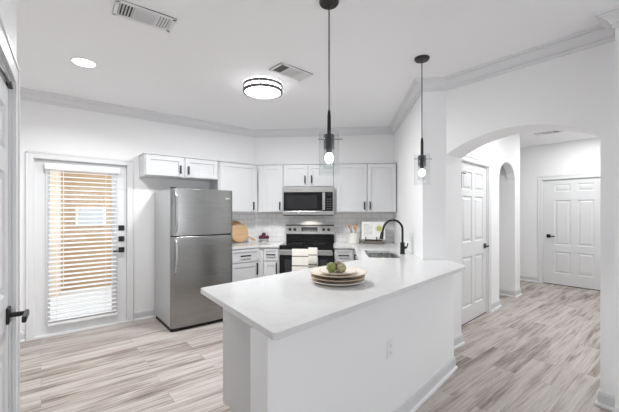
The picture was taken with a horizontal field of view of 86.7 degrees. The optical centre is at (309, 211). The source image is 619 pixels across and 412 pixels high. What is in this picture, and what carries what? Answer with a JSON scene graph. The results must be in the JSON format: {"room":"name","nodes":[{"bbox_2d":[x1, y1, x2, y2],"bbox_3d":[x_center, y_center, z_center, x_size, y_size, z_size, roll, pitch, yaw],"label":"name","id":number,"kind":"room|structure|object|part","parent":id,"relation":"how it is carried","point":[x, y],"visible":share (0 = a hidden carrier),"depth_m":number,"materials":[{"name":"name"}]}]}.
{"room":"kitchen","nodes":[
{"label":"kitchen","id":0,"kind":"room"},
{"bbox_2d":[0,0,16,78],"bbox_3d":[0.128,0.040,-1.494,1.505,2.740,6.928,0,0,-39],"label":"wall","id":1,"kind":"structure","parent":0,"point":[8,8],"depth_m":1.51,"materials":[{"name":"white paint"}]},
{"bbox_2d":[0,13,28,411],"bbox_3d":[-1.126,0.360,1.163,0.146,2.099,1.023,0,0,-36],"label":"door","id":2,"kind":"structure","parent":1,"relation":"in","point":[10,313],"depth_m":1.50,"materials":[{"name":"white paint"}]},
{"bbox_3d":[-1.341,0.460,1.461,0.012,0.070,0.060,0,0,-36],"label":"handle","id":3,"kind":"part","parent":2,"relation":"part of","materials":[{"name":"black metal"}]},
{"bbox_3d":[-1.112,0.360,1.173,0.024,2.099,1.023,0,0,-36],"label":"casing","id":4,"kind":"part","parent":2,"relation":"part of","materials":[{"name":"white paint"}]},
{"bbox_3d":[-1.279,0.460,1.440,0.064,0.028,0.134,0,0,-36],"label":"lever","id":5,"kind":"part","parent":2,"relation":"part of","materials":[{"name":"black metal"}]},
{"bbox_2d":[20,100,254,340],"bbox_3d":[-2.550,0.040,4.142,4.500,2.740,0.160,0,0,-39],"label":"wall","id":6,"kind":"structure","parent":0,"point":[44,128],"depth_m":4.26,"materials":[{"name":"white paint"}]},
{"bbox_2d":[25,151,133,340],"bbox_3d":[-2.739,0.374,3.971,1.056,2.072,0.184,0,0,-39],"label":"door","id":7,"kind":"structure","parent":6,"relation":"in","point":[37,178],"depth_m":3.74,"materials":[{"name":"white paint"}]},
{"bbox_2d":[44,162,119,326],"bbox_3d":[-2.697,0.368,3.927,0.744,1.847,0.066,0,0,-39],"label":"window blind","id":8,"kind":"object","parent":7,"relation":"attached to","point":[49,166],"visible":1,"depth_m":3.90,"materials":[{"name":"white plastic"}]},
{"bbox_3d":[-2.699,1.278,3.929,0.690,0.028,0.052,0,0,-39],"label":"rail","id":9,"kind":"part","parent":8,"relation":"part of","materials":[{"name":"white plastic"}]},
{"bbox_3d":[-2.420,0.483,4.165,0.130,0.066,0.058,0,0,-39],"label":"handle","id":10,"kind":"part","parent":7,"relation":"part of","materials":[{"name":"black metal"}]},
{"bbox_2d":[20,308,155,342],"bbox_3d":[-2.819,1.353,3.799,3.550,0.115,0.030,0,0,-39],"label":"baseboard","id":11,"kind":"structure","parent":6,"relation":"attached to","point":[149,313],"depth_m":4.30,"materials":[{"name":"white paint"}]},
{"bbox_2d":[138,152,218,181],"bbox_3d":[-1.751,-0.598,4.461,0.979,0.285,0.348,0,0,-39],"label":"upper cabinet","id":12,"kind":"object","parent":6,"relation":"attached to","point":[151,165],"visible":1,"depth_m":4.31,"materials":[{"name":"white paint"}]},
{"bbox_3d":[-1.854,-0.591,4.208,0.450,0.255,0.019,0,0,-39],"label":"door","id":13,"kind":"part","parent":12,"relation":"part of","materials":[{"name":"white paint"}]},
{"bbox_3d":[-1.482,-0.591,4.512,0.451,0.255,0.019,0,0,-39],"label":"door","id":14,"kind":"part","parent":12,"relation":"part of","materials":[{"name":"white paint"}]},
{"bbox_2d":[210,160,257,211],"bbox_3d":[-1.083,-0.367,5.008,0.756,0.745,0.348,0,0,-39],"label":"upper cabinet","id":15,"kind":"object","parent":6,"relation":"attached to","point":[240,178],"visible":0.85,"depth_m":4.88,"materials":[{"name":"white paint"}]},
{"bbox_3d":[-1.092,-0.733,5.019,0.756,0.015,0.320,0,0,-39],"label":"trim","id":16,"kind":"part","parent":15,"relation":"part of","materials":[{"name":"white paint"}]},
{"bbox_2d":[232,212,254,242],"bbox_3d":[-1.194,0.237,5.141,0.760,0.485,0.008,0,0,-39],"label":"backsplash","id":17,"kind":"structure","parent":6,"relation":"attached to","point":[247,219],"depth_m":5.29,"materials":[{"name":"white tile"}]},
{"bbox_2d":[20,280,611,411],"bbox_3d":[2.353,1.460,1.861,12.000,0.100,9.900,0,0,-39],"label":"floor","id":18,"kind":"structure","parent":0,"point":[539,351],"depth_m":3.03,"materials":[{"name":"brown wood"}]},
{"bbox_2d":[154,187,231,331],"bbox_3d":[-1.513,0.559,4.308,0.780,1.702,0.826,0,0,-39],"label":"refrigerator","id":19,"kind":"object","parent":18,"relation":"on","point":[193,227],"visible":0.97,"depth_m":4.01,"materials":[{"name":"grey metal"}]},
{"bbox_3d":[-1.546,0.510,3.804,0.027,0.423,0.088,0,0,-39],"label":"handle","id":20,"kind":"part","parent":19,"relation":"part of","materials":[{"name":"silver metal"}]},
{"bbox_3d":[-1.547,0.007,3.805,0.027,0.526,0.089,0,0,-39],"label":"handle","id":21,"kind":"part","parent":19,"relation":"part of","materials":[{"name":"silver metal"}]},
{"bbox_3d":[-1.318,0.830,4.071,0.780,1.070,0.070,0,0,-39],"label":"fridge door","id":22,"kind":"part","parent":19,"relation":"part of","materials":[{"name":"silver metal"}]},
{"bbox_3d":[-1.318,0.001,4.071,0.780,0.562,0.070,0,0,-39],"label":"freezer door","id":23,"kind":"part","parent":19,"relation":"part of","materials":[{"name":"silver metal"}]},
{"bbox_2d":[223,308,251,411],"bbox_3d":[0.091,0.961,2.402,0.708,0.898,1.280,0,0,43],"label":"base cabinet","id":24,"kind":"object","parent":18,"relation":"on","point":[236,332],"visible":0.06,"depth_m":2.03,"materials":[{"name":"white paint"}]},
{"bbox_2d":[232,247,258,281],"bbox_3d":[-1.069,0.961,4.796,0.470,0.898,0.603,0,0,-39],"label":"base cabinet","id":25,"kind":"object","parent":18,"relation":"on","point":[245,262],"visible":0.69,"depth_m":4.60,"materials":[{"name":"white paint"}]},
{"bbox_3d":[-0.907,0.613,4.595,0.443,0.178,0.019,0,0,-39],"label":"drawer","id":26,"kind":"part","parent":25,"relation":"part of","materials":[{"name":"white paint"}]},
{"bbox_3d":[-0.907,1.000,4.595,0.443,0.573,0.019,0,0,-39],"label":"door","id":27,"kind":"part","parent":25,"relation":"part of","materials":[{"name":"white paint"}]},
{"bbox_2d":[259,247,262,276],"bbox_3d":[-0.704,0.961,4.765,0.061,0.898,0.021,0,0,-2],"label":"cabinet filler","id":28,"kind":"object","parent":18,"relation":"on","point":[260,248],"visible":0.45,"depth_m":4.75,"materials":[{"name":"white paint"}]},
{"bbox_2d":[263,247,279,276],"bbox_3d":[-0.527,0.961,4.995,0.235,0.898,0.603,0,0,6],"label":"base cabinet","id":29,"kind":"object","parent":18,"relation":"on","point":[271,257],"visible":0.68,"depth_m":4.74,"materials":[{"name":"white paint"}]},
{"bbox_2d":[232,241,284,249],"bbox_3d":[-0.788,0.495,4.942,1.136,0.030,0.828,0,0,-39],"label":"countertop","id":30,"kind":"structure","parent":29,"relation":"on","point":[253,244],"depth_m":4.84,"materials":[{"name":"white stone"}]},
{"bbox_2d":[232,221,239,241],"bbox_3d":[-1.222,0.301,5.068,0.477,0.336,0.052,0,0,-39],"label":"cutting board","id":31,"kind":"object","parent":30,"relation":"on","point":[233,222],"visible":0.19,"depth_m":5.11,"materials":[{"name":"orange wood"}]},
{"bbox_2d":[231,223,255,241],"bbox_3d":[-1.046,0.323,5.154,0.417,0.293,0.079,0,0,-39],"label":"cutting board","id":32,"kind":"object","parent":30,"relation":"on","point":[239,233],"visible":0.86,"depth_m":5.11,"materials":[{"name":"brown wood"}]},
{"bbox_3d":[-0.553,0.613,4.739,0.215,0.178,0.019,0,0,6],"label":"drawer","id":33,"kind":"part","parent":29,"relation":"part of","materials":[{"name":"white paint"}]},
{"bbox_3d":[-0.553,1.000,4.739,0.215,0.573,0.019,0,0,6],"label":"door","id":34,"kind":"part","parent":29,"relation":"part of","materials":[{"name":"white paint"}]},
{"bbox_2d":[279,225,333,273],"bbox_3d":[-0.021,0.806,4.929,0.770,1.207,0.719,0,0,6],"label":"range","id":35,"kind":"object","parent":18,"relation":"on","point":[321,237],"visible":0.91,"depth_m":5.09,"materials":[{"name":"black metal"}]},
{"bbox_2d":[292,247,317,270],"bbox_3d":[-0.064,0.675,4.575,0.361,0.361,0.053,0,0,6],"label":"dish towel","id":36,"kind":"object","parent":35,"relation":"hanging from","point":[302,259],"visible":0.85,"depth_m":4.56,"materials":[{"name":"white fabric"}]},
{"bbox_3d":[-0.053,0.552,4.603,0.746,0.045,0.064,0,0,6],"label":"handle","id":37,"kind":"part","parent":35,"relation":"part of","materials":[{"name":"silver metal"}]},
{"bbox_3d":[-0.048,0.850,4.658,0.758,0.580,0.050,0,0,6],"label":"oven door","id":38,"kind":"part","parent":35,"relation":"part of","materials":[{"name":"black glass"}]},
{"bbox_3d":[-0.047,0.526,4.668,0.766,0.057,0.030,0,0,6],"label":"rail","id":39,"kind":"part","parent":35,"relation":"part of","materials":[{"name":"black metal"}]},
{"bbox_2d":[279,242,333,246],"bbox_3d":[-0.020,0.485,4.931,0.768,0.025,0.560,0,0,6],"label":"cooktop","id":40,"kind":"object","parent":35,"relation":"in","point":[287,244],"depth_m":4.77,"materials":[{"name":"grey glass"}]},
{"bbox_3d":[0.010,0.282,5.235,0.766,0.135,0.099,0,0,6],"label":"control panel","id":41,"kind":"part","parent":35,"relation":"part of","materials":[{"name":"silver metal"}]},
{"bbox_2d":[334,248,354,262],"bbox_3d":[0.523,0.961,4.891,0.300,0.898,0.603,0,0,6],"label":"base cabinet","id":42,"kind":"object","parent":18,"relation":"on","point":[341,255],"visible":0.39,"depth_m":4.63,"materials":[{"name":"white paint"}]},
{"bbox_3d":[0.867,0.961,3.969,0.633,0.898,1.250,0,0,6],"label":"base cabinet","id":43,"kind":"object","parent":18,"relation":"on","visible":0},
{"bbox_2d":[201,242,465,339],"bbox_3d":[0.604,0.495,3.228,1.691,0.030,4.122,0,0,19],"label":"countertop","id":44,"kind":"structure","parent":43,"relation":"on","point":[278,306],"depth_m":2.01,"materials":[{"name":"white stone"}]},
{"bbox_2d":[311,278,364,285],"bbox_3d":[0.195,0.469,2.252,0.371,0.022,0.371,0,0,-39],"label":"charger plate","id":45,"kind":"object","parent":44,"relation":"on","point":[312,279],"visible":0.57,"depth_m":2.16,"materials":[{"name":"beige ceramic"}]},
{"bbox_2d":[311,274,364,282],"bbox_3d":[0.195,0.445,2.252,0.373,0.022,0.373,0,0,-39],"label":"charger plate","id":46,"kind":"object","parent":45,"relation":"on","point":[345,280],"visible":0.52,"depth_m":2.18,"materials":[{"name":"beige ceramic"}]},
{"bbox_2d":[309,267,366,278],"bbox_3d":[0.195,0.418,2.252,0.393,0.028,0.393,0,0,-39],"label":"dinner plate","id":47,"kind":"object","parent":46,"relation":"on","point":[315,271],"visible":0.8,"depth_m":2.22,"materials":[{"name":"beige ceramic"}]},
{"bbox_2d":[319,268,356,274],"bbox_3d":[0.195,0.408,2.252,0.257,0.018,0.257,0,0,-39],"label":"salad plate","id":48,"kind":"object","parent":47,"relation":"on","point":[323,270],"visible":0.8,"depth_m":2.22,"materials":[{"name":"beige ceramic"}]},
{"bbox_2d":[326,262,335,271],"bbox_3d":[0.150,0.377,2.236,0.073,0.071,0.072,0,0,-39],"label":"artichoke","id":49,"kind":"object","parent":48,"relation":"on","point":[331,267],"visible":1,"depth_m":2.22,"materials":[{"name":"green"}]},
{"bbox_2d":[336,263,345,272],"bbox_3d":[0.214,0.379,2.219,0.066,0.069,0.069,0,0,-39],"label":"artichoke","id":50,"kind":"object","parent":48,"relation":"on","point":[340,267],"visible":1,"depth_m":2.20,"materials":[{"name":"beige"}]},
{"bbox_2d":[348,232,358,243],"bbox_3d":[0.677,0.397,5.018,0.168,0.166,0.168,0,0,-39],"label":"utensil crock","id":51,"kind":"object","parent":44,"relation":"on","point":[353,238],"visible":0.98,"depth_m":4.95,"materials":[{"name":"white ceramic"}]},
{"bbox_2d":[363,237,383,243],"bbox_3d":[0.971,0.358,4.980,0.310,0.244,0.156,0,0,10],"label":"book stand","id":52,"kind":"object","parent":44,"relation":"on","point":[376,241],"visible":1,"depth_m":4.91,"materials":[{"name":"grey"}]},
{"bbox_2d":[361,222,385,239],"bbox_3d":[0.973,0.284,4.995,0.360,0.275,0.108,0,0,10],"label":"cookbook","id":53,"kind":"object","parent":52,"relation":"on","point":[370,230],"visible":0.96,"depth_m":4.99,"materials":[{"name":"white paper"}]},
{"bbox_2d":[366,253,397,257],"bbox_3d":[0.826,0.611,3.767,0.387,0.198,0.702,0,0,6],"label":"sink","id":54,"kind":"object","parent":44,"relation":"in","point":[372,255],"visible":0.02,"depth_m":4.09,"materials":[{"name":"silver metal"}]},
{"bbox_2d":[379,219,407,253],"bbox_3d":[0.959,0.280,3.747,0.317,0.399,0.083,0,0,6],"label":"faucet","id":55,"kind":"object","parent":44,"relation":"on","point":[403,247],"visible":1,"depth_m":3.74,"materials":[{"name":"black metal"}]},
{"bbox_3d":[0.950,0.215,3.760,0.250,0.269,0.025,0,0,6],"label":"spout","id":56,"kind":"part","parent":55,"relation":"part of","materials":[{"name":"black metal"}]},
{"bbox_2d":[17,0,618,147],"bbox_3d":[2.306,-1.390,1.919,12.000,0.120,10.050,0,0,-39],"label":"ceiling","id":57,"kind":"structure","parent":0,"point":[199,69],"depth_m":2.67,"materials":[{"name":"white paint"}]},
{"bbox_2d":[70,57,96,67],"bbox_3d":[-1.999,-1.325,2.908,0.200,0.009,0.200,0,0,-39],"label":"recessed light","id":58,"kind":"object","parent":57,"relation":"in","point":[84,62],"visible":1,"depth_m":2.90,"materials":[{"name":"white plastic"}]},
{"bbox_2d":[112,0,176,32],"bbox_3d":[-1.114,-1.323,2.222,0.364,0.017,0.194,0,0,-37],"label":"ceiling vent","id":59,"kind":"object","parent":57,"relation":"in","point":[124,9],"visible":1,"depth_m":2.21,"materials":[{"name":"white metal"}]},
{"bbox_2d":[243,77,282,99],"bbox_3d":[-0.484,-1.284,3.409,0.406,0.093,0.406,0,0,-39],"label":"ceiling light","id":60,"kind":"object","parent":57,"relation":"attached to","point":[262,88],"visible":1,"depth_m":3.33,"materials":[{"name":"white glass"}]},
{"bbox_2d":[245,81,280,97],"bbox_3d":[-0.484,-1.280,3.409,0.376,0.076,0.376,0,0,-39],"label":"diffuser","id":61,"kind":"object","parent":60,"relation":"attached to","point":[253,89],"depth_m":3.33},
{"bbox_2d":[269,62,312,80],"bbox_3d":[-0.173,-1.323,3.108,0.379,0.017,0.204,0,0,-42],"label":"ceiling vent","id":62,"kind":"object","parent":57,"relation":"in","point":[284,69],"visible":1,"depth_m":3.09,"materials":[{"name":"white metal"}]},
{"bbox_2d":[318,0,342,162],"bbox_3d":[0.125,-0.781,2.069,0.132,1.098,0.128,0,0,-39],"label":"pendant lamp","id":63,"kind":"object","parent":57,"relation":"hanging from","point":[328,5],"visible":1,"depth_m":2.06,"materials":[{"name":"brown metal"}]},
{"bbox_3d":[0.123,-0.562,2.068,0.025,0.155,0.025,0,0,-39],"label":"stem","id":64,"kind":"part","parent":63,"relation":"part of","materials":[{"name":"black metal"}]},
{"bbox_2d":[325,134,332,152],"bbox_3d":[0.123,-0.429,2.068,0.069,0.118,0.069,0,0,-39],"label":"socket","id":65,"kind":"object","parent":63,"relation":"attached to","point":[329,137],"depth_m":2.05,"materials":[{"name":"black metal"}]},
{"bbox_3d":[0.123,-0.970,2.068,0.008,0.680,0.008,0,0,-39],"label":"cord","id":66,"kind":"part","parent":63,"relation":"part of","materials":[{"name":"grey plastic"}]},
{"bbox_3d":[0.123,-0.346,2.068,0.054,0.077,0.054,0,0,-39],"label":"bulb","id":67,"kind":"part","parent":63,"relation":"part of","materials":[{"name":"white glass"}]},
{"bbox_2d":[414,55,429,175],"bbox_3d":[0.973,-0.781,2.834,0.132,1.098,0.128,0,0,-39],"label":"pendant lamp","id":68,"kind":"object","parent":57,"relation":"hanging from","point":[421,59],"visible":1,"depth_m":2.82,"materials":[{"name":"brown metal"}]},
{"bbox_3d":[0.971,-0.562,2.833,0.025,0.155,0.025,0,0,-39],"label":"stem","id":69,"kind":"part","parent":68,"relation":"part of","materials":[{"name":"black metal"}]},
{"bbox_3d":[0.971,-0.970,2.833,0.008,0.680,0.008,0,0,-39],"label":"cord","id":70,"kind":"part","parent":68,"relation":"part of","materials":[{"name":"grey plastic"}]},
{"bbox_2d":[419,155,424,168],"bbox_3d":[0.971,-0.429,2.833,0.069,0.118,0.069,0,0,-39],"label":"socket","id":71,"kind":"object","parent":68,"relation":"attached to","point":[421,158],"depth_m":2.82,"materials":[{"name":"black metal"}]},
{"bbox_3d":[0.971,-0.346,2.833,0.054,0.077,0.054,0,0,-39],"label":"bulb","id":72,"kind":"part","parent":68,"relation":"part of","materials":[{"name":"white glass"}]},
{"bbox_2d":[534,131,561,135],"bbox_3d":[3.987,-1.323,5.486,0.164,0.017,0.364,0,0,-39],"label":"ceiling vent","id":73,"kind":"object","parent":57,"relation":"in","point":[548,132],"visible":0.82,"depth_m":5.49,"materials":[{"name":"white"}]},
{"bbox_2d":[255,135,393,257],"bbox_3d":[0.273,0.040,5.349,2.340,2.740,0.160,0,0,6],"label":"wall","id":74,"kind":"structure","parent":0,"point":[358,148],"depth_m":5.28,"materials":[{"name":"white paint"}]},
{"bbox_2d":[258,164,283,211],"bbox_3d":[-0.583,-0.367,5.175,0.392,0.745,0.348,0,0,6],"label":"upper cabinet","id":75,"kind":"object","parent":74,"relation":"attached to","point":[270,176],"visible":0.91,"depth_m":5.04,"materials":[{"name":"white paint"}]},
{"bbox_2d":[283,163,333,186],"bbox_3d":[-0.004,-0.561,5.117,0.768,0.358,0.348,0,0,6],"label":"upper cabinet","id":76,"kind":"object","parent":74,"relation":"attached to","point":[295,174],"visible":0.98,"depth_m":4.98,"materials":[{"name":"white paint"}]},
{"bbox_3d":[-0.208,-0.553,5.006,0.364,0.326,0.019,0,0,6],"label":"door","id":77,"kind":"part","parent":76,"relation":"part of","materials":[{"name":"white paint"}]},
{"bbox_2d":[283,187,333,215],"bbox_3d":[-0.006,-0.161,5.077,0.766,0.432,0.418,0,0,6],"label":"microwave","id":78,"kind":"object","parent":76,"relation":"attached to","point":[297,201],"visible":1,"depth_m":4.90,"materials":[{"name":"grey metal"}]},
{"bbox_3d":[-0.097,-0.156,4.920,0.585,0.282,0.028,0,0,6],"label":"door glass","id":79,"kind":"part","parent":78,"relation":"part of","materials":[{"name":"black glass"}]},
{"bbox_3d":[-0.022,-0.337,4.912,0.766,0.080,0.030,0,0,6],"label":"panel","id":80,"kind":"part","parent":78,"relation":"part of","materials":[{"name":"silver metal"}]},
{"bbox_3d":[-0.022,0.014,4.912,0.766,0.058,0.030,0,0,6],"label":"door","id":81,"kind":"part","parent":78,"relation":"part of","materials":[{"name":"silver metal"}]},
{"bbox_3d":[0.211,-0.160,4.861,0.040,0.260,0.032,0,0,6],"label":"handle","id":82,"kind":"part","parent":78,"relation":"part of","materials":[{"name":"silver metal"}]},
{"bbox_3d":[0.270,-0.156,4.883,0.154,0.282,0.029,0,0,6],"label":"control panel","id":83,"kind":"part","parent":78,"relation":"part of","materials":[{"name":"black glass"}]},
{"bbox_3d":[-0.002,-0.733,5.132,0.768,0.015,0.317,0,0,6],"label":"trim","id":84,"kind":"part","parent":76,"relation":"part of","materials":[{"name":"white paint"}]},
{"bbox_3d":[0.174,-0.553,4.968,0.364,0.326,0.019,0,0,6],"label":"door","id":85,"kind":"part","parent":76,"relation":"part of","materials":[{"name":"white paint"}]},
{"bbox_2d":[255,212,393,242],"bbox_3d":[0.213,0.237,5.270,2.233,0.485,0.008,0,0,6],"label":"backsplash","id":86,"kind":"structure","parent":74,"relation":"attached to","point":[264,221],"depth_m":5.25,"materials":[{"name":"white tile"}]},
{"bbox_2d":[334,162,396,211],"bbox_3d":[0.841,-0.367,5.032,0.926,0.745,0.348,0,0,6],"label":"upper cabinet","id":87,"kind":"object","parent":74,"relation":"attached to","point":[358,186],"visible":0.99,"depth_m":4.89,"materials":[{"name":"white paint"}]},
{"bbox_3d":[0.633,-0.360,4.922,0.445,0.713,0.019,0,0,6],"label":"door","id":88,"kind":"part","parent":87,"relation":"part of","materials":[{"name":"white paint"}]},
{"bbox_3d":[0.843,-0.733,5.048,0.926,0.015,0.317,0,0,6],"label":"trim","id":89,"kind":"part","parent":87,"relation":"part of","materials":[{"name":"white paint"}]},
{"bbox_3d":[1.071,-0.360,4.878,0.414,0.713,0.019,0,0,6],"label":"door","id":90,"kind":"part","parent":87,"relation":"part of","materials":[{"name":"white paint"}]},
{"bbox_2d":[250,274,453,411],"bbox_3d":[0.551,0.961,2.239,0.158,0.899,2.267,0,0,42],"label":"wall","id":91,"kind":"structure","parent":0,"point":[340,364],"depth_m":1.85,"materials":[{"name":"white paint"}]},
{"bbox_2d":[387,338,392,359],"bbox_3d":[0.518,0.880,2.108,0.009,0.116,0.072,0,0,43],"label":"outlet","id":92,"kind":"object","parent":91,"relation":"attached to","point":[390,342],"visible":1,"depth_m":2.10,"materials":[{"name":"white plastic"}]},
{"bbox_2d":[391,333,465,411],"bbox_3d":[0.784,1.353,2.637,0.401,0.115,3.232,0,0,42],"label":"baseboard","id":93,"kind":"structure","parent":91,"relation":"attached to","point":[425,390],"depth_m":2.55,"materials":[{"name":"white paint"}]},
{"bbox_3d":[0.561,1.398,2.227,0.182,0.024,2.323,0,0,42],"label":"shoe moulding","id":94,"kind":"part","parent":93,"relation":"part of","materials":[{"name":"white paint"}]},
{"bbox_3d":[1.552,1.398,3.539,0.219,0.024,0.863,0,0,41],"label":"shoe moulding","id":95,"kind":"part","parent":93,"relation":"part of","materials":[{"name":"white paint"}]},
{"bbox_2d":[394,91,460,335],"bbox_3d":[1.526,0.040,4.279,0.568,2.740,1.980,0,0,6],"label":"wall","id":96,"kind":"structure","parent":0,"point":[428,206],"depth_m":3.41,"materials":[{"name":"white paint"}]},
{"bbox_2d":[467,134,519,312],"bbox_3d":[2.073,0.040,5.516,2.475,2.740,2.089,0,0,-39],"label":"wall","id":97,"kind":"structure","parent":0,"point":[503,154],"depth_m":5.44,"materials":[{"name":"white paint"}]},
{"bbox_2d":[461,155,490,325],"bbox_3d":[2.139,0.355,4.296,1.063,2.109,0.130,0,0,-43],"label":"door","id":98,"kind":"structure","parent":97,"relation":"in","point":[473,170],"depth_m":4.30,"materials":[{"name":"white paint"}]},
{"bbox_2d":[491,288,521,311],"bbox_3d":[2.524,1.353,5.809,1.465,0.115,1.906,0,0,-39],"label":"baseboard","id":99,"kind":"structure","parent":97,"relation":"attached to","point":[495,305],"depth_m":5.44,"materials":[{"name":"white paint"}]},
{"bbox_2d":[446,45,599,157],"bbox_3d":[1.873,-0.953,2.950,0.325,0.755,1.179,0,0,-39],"label":"wall","id":100,"kind":"structure","parent":0,"point":[562,93],"depth_m":2.75,"materials":[{"name":"white paint"}]},
{"bbox_2d":[20,4,618,137],"bbox_3d":[1.398,-1.274,2.590,10.242,0.112,4.612,0,0,25],"label":"trim","id":101,"kind":"structure","parent":100,"relation":"attached to","point":[608,19],"depth_m":3.54,"materials":[{"name":"white paint"}]},
{"bbox_2d":[520,137,599,276],"bbox_3d":[4.154,0.040,6.114,1.505,2.740,3.800,0,0,-39],"label":"wall","id":102,"kind":"structure","parent":0,"point":[578,156],"depth_m":6.59,"materials":[{"name":"white paint"}]},
{"bbox_2d":[538,172,599,290],"bbox_3d":[4.944,0.350,6.172,0.130,2.119,1.088,0,0,-39],"label":"door","id":103,"kind":"structure","parent":102,"relation":"in","point":[569,204],"depth_m":6.20,"materials":[{"name":"white paint"}]},
{"bbox_2d":[600,27,618,407],"bbox_3d":[3.816,0.040,0.414,0.530,2.740,5.207,0,0,-39],"label":"wall","id":104,"kind":"structure","parent":0,"point":[609,52],"depth_m":2.35,"materials":[{"name":"white paint"}]},
{"bbox_2d":[520,274,618,411],"bbox_3d":[3.360,1.353,3.115,2.853,0.115,9.527,0,0,-3],"label":"baseboard","id":105,"kind":"structure","parent":104,"relation":"attached to","point":[606,400],"depth_m":2.37,"materials":[{"name":"white paint"}]},
{"label":"outside","id":106,"kind":"structure","parent":0,"visible":0},
{"bbox_2d":[50,287,111,318],"bbox_3d":[-3.476,1.490,5.115,2.100,0.120,2.520,0,0,-39],"label":"floor","id":107,"kind":"structure","parent":106,"point":[108,288],"depth_m":5.18,"materials":[{"name":"white plastic"}]},
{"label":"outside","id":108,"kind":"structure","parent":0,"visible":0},
{"bbox_2d":[61,171,111,290],"bbox_3d":[-3.108,-0.340,7.161,3.740,3.700,0.180,0,0,-39],"label":"wall","id":109,"kind":"structure","parent":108,"point":[65,174],"depth_m":6.15,"materials":[{"name":"beige paint"}]},
{"bbox_2d":[75,207,105,225],"bbox_3d":[-4.124,0.080,6.191,0.480,0.360,0.034,0,0,-39],"label":"window","id":110,"kind":"structure","parent":109,"relation":"in","point":[76,210],"depth_m":6.18,"materials":[{"name":"white paint"}]},
{"bbox_3d":[-4.114,0.080,6.179,0.400,0.280,0.004,0,0,-39],"label":"pane","id":111,"kind":"part","parent":110,"relation":"part of","materials":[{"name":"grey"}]},
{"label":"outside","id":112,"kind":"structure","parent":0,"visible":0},
{"bbox_2d":[50,170,60,296],"bbox_3d":[-5.204,-0.340,5.142,2.060,3.700,0.650,0,0,-39],"label":"wall","id":113,"kind":"structure","parent":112,"point":[51,173],"depth_m":5.50,"materials":[{"name":"beige paint"}]}
]}

